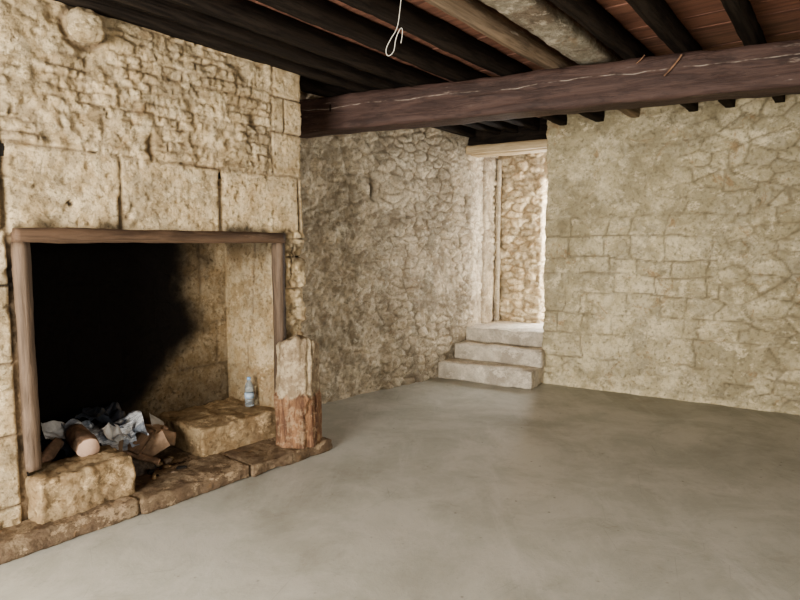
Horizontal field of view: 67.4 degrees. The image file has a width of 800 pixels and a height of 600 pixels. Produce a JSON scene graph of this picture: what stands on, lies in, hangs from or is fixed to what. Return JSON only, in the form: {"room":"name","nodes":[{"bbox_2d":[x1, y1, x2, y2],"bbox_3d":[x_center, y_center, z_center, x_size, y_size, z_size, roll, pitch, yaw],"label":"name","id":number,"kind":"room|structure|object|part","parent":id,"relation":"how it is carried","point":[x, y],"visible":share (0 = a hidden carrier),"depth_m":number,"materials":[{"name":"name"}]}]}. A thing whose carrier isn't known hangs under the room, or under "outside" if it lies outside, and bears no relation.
{"room":"traditional dwelling","nodes":[
{"label":"traditional dwelling","id":0,"kind":"room"},
{"bbox_2d":[0,0,305,528],"bbox_3d":[-2.195,-0.172,2.590,0.882,2.870,5.125,3,6,27],"label":"wall","id":1,"kind":"structure","parent":0,"point":[136,128],"depth_m":3.38,"materials":[{"name":"stone"}]},
{"bbox_2d":[66,7,105,43],"bbox_3d":[-1.642,-1.436,3.142,0.151,0.175,0.186,4,7,37],"label":"stone","id":2,"kind":"object","parent":1,"relation":"attached to","point":[84,25],"visible":1,"depth_m":3.09,"materials":[{"name":"stone"}]},
{"bbox_2d":[299,91,498,403],"bbox_3d":[-0.067,-0.508,6.250,0.240,2.870,4.281,5,7,43],"label":"wall","id":3,"kind":"structure","parent":0,"point":[398,252],"depth_m":6.21,"materials":[{"name":"beige stone"}]},
{"bbox_2d":[495,159,501,320],"bbox_3d":[1.253,-0.750,7.654,0.063,2.057,0.077,3,6,32],"label":"post","id":4,"kind":"object","parent":3,"relation":"attached to","point":[499,162],"visible":1,"depth_m":7.63,"materials":[{"name":"beige wood"}]},
{"bbox_2d":[0,377,799,599],"bbox_3d":[1.217,1.320,2.854,8.500,0.150,10.100,4,7,37],"label":"floor","id":5,"kind":"structure","parent":0,"point":[437,488],"depth_m":3.34,"materials":[{"name":"concrete"}]},
{"bbox_2d":[0,143,332,564],"bbox_3d":[-1.971,0.198,3.439,1.090,2.003,3.303,5,7,41],"label":"fireplace","id":6,"kind":"object","parent":5,"relation":"on","point":[172,326],"visible":0.76,"depth_m":4.05,"materials":[{"name":"stone"}]},
{"bbox_3d":[-1.888,0.291,3.028,0.091,1.165,0.076,4,7,37],"label":"post","id":7,"kind":"part","parent":6,"relation":"part of","materials":[{"name":"brown wood"}]},
{"bbox_2d":[40,402,186,479],"bbox_3d":[-1.836,0.888,3.679,0.647,0.427,1.040,4,7,37],"label":"debris","id":8,"kind":"object","parent":6,"relation":"on","point":[60,440],"visible":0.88,"depth_m":3.70,"materials":[{"name":"brown wood"}]},
{"bbox_2d":[244,377,253,406],"bbox_3d":[-1.148,0.697,4.568,0.070,0.225,0.070,0,5,0],"label":"plastic bottle","id":9,"kind":"object","parent":6,"relation":"on","point":[249,389],"visible":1,"depth_m":4.54,"materials":[{"name":"white"}]},
{"bbox_3d":[-0.877,0.206,4.369,0.089,1.246,0.064,4,7,37],"label":"post","id":10,"kind":"part","parent":6,"relation":"part of","materials":[{"name":"brown wood"}]},
{"bbox_2d":[274,333,321,448],"bbox_3d":[-0.724,0.627,4.317,0.312,0.810,0.345,3,6,33],"label":"stump","id":11,"kind":"object","parent":6,"relation":"on","point":[297,395],"visible":1,"depth_m":4.20,"materials":[{"name":"brown wood"}]},
{"bbox_2d":[438,323,545,388],"bbox_3d":[1.140,0.611,6.863,1.140,0.558,0.932,3,6,31],"label":"stone steps","id":12,"kind":"structure","parent":5,"relation":"on","point":[491,354],"depth_m":6.66,"materials":[{"name":"beige stone"}]},
{"bbox_2d":[54,0,784,137],"bbox_3d":[1.222,-1.484,1.983,6.650,0.136,8.531,4,7,37],"label":"ceiling beams","id":13,"kind":"structure","parent":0,"point":[550,34],"depth_m":3.64,"materials":[{"name":"brown wood"}]},
{"bbox_2d":[386,0,402,55],"bbox_3d":[-0.024,-1.309,2.615,0.081,0.471,0.015,1,5,12],"label":"hanging cord","id":14,"kind":"object","parent":13,"relation":"hanging from","point":[400,0],"visible":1,"depth_m":2.62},
{"bbox_2d":[299,39,799,137],"bbox_3d":[2.327,-1.445,3.764,7.222,0.297,0.270,2,6,25],"label":"timber","id":15,"kind":"object","parent":13,"relation":"attached to","point":[772,69],"visible":0.97,"depth_m":4.18,"materials":[{"name":"wood"}]},
{"bbox_2d":[663,54,681,76],"bbox_3d":[1.756,-1.508,3.859,0.109,0.128,0.018,3,6,28],"label":"splinter","id":16,"kind":"object","parent":15,"relation":"attached to","point":[680,56],"visible":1,"depth_m":3.86,"materials":[{"name":"brown wood"}]},
{"bbox_2d":[483,320,543,327],"bbox_3d":[2.030,0.568,7.386,1.860,0.533,1.062,3,6,32],"label":"floor","id":17,"kind":"structure","parent":0,"point":[502,323],"depth_m":7.43,"materials":[{"name":"beige stone"}]},
{"bbox_2d":[494,152,547,322],"bbox_3d":[1.545,-0.650,7.796,0.806,2.870,0.469,3,6,32],"label":"wall","id":18,"kind":"structure","parent":0,"point":[524,187],"depth_m":7.57,"materials":[{"name":"beige stone"}]},
{"bbox_2d":[248,0,799,117],"bbox_3d":[1.248,-1.653,2.623,8.500,0.088,10.202,4,7,37],"label":"ceiling","id":19,"kind":"structure","parent":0,"point":[708,22],"depth_m":3.74,"materials":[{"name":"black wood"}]},
{"bbox_2d":[542,152,547,180],"bbox_3d":[2.172,-1.780,7.363,1.130,0.634,0.441,3,6,32],"label":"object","id":20,"kind":"object","parent":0,"point":[545,172],"visible":0.05,"depth_m":7.38,"materials":[{"name":"beige stone"}]},
{"bbox_2d":[542,94,799,414],"bbox_3d":[4.033,-0.381,4.870,5.948,2.870,0.483,4,6,36],"label":"wall","id":21,"kind":"structure","parent":0,"point":[672,260],"depth_m":5.72,"materials":[{"name":"stone"}]},
{"bbox_2d":[466,139,547,154],"bbox_3d":[1.219,-1.678,6.563,1.061,0.091,0.095,3,6,31],"label":"plank","id":22,"kind":"object","parent":21,"relation":"attached to","point":[541,143],"visible":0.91,"depth_m":6.54,"materials":[{"name":"beige wood"}]},
{"bbox_2d":[471,148,546,157],"bbox_3d":[1.308,-1.693,6.778,1.097,0.084,0.207,3,6,32],"label":"plank","id":23,"kind":"object","parent":21,"relation":"attached to","point":[539,150],"visible":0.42,"depth_m":6.78,"materials":[{"name":"beige wood"}]},
{"bbox_2d":[468,118,547,145],"bbox_3d":[1.295,-1.872,6.745,1.167,0.291,0.260,3,6,32],"label":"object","id":24,"kind":"object","parent":23,"relation":"on","point":[481,138],"visible":0.2,"depth_m":6.67,"materials":[{"name":"black wood"}]}
]}

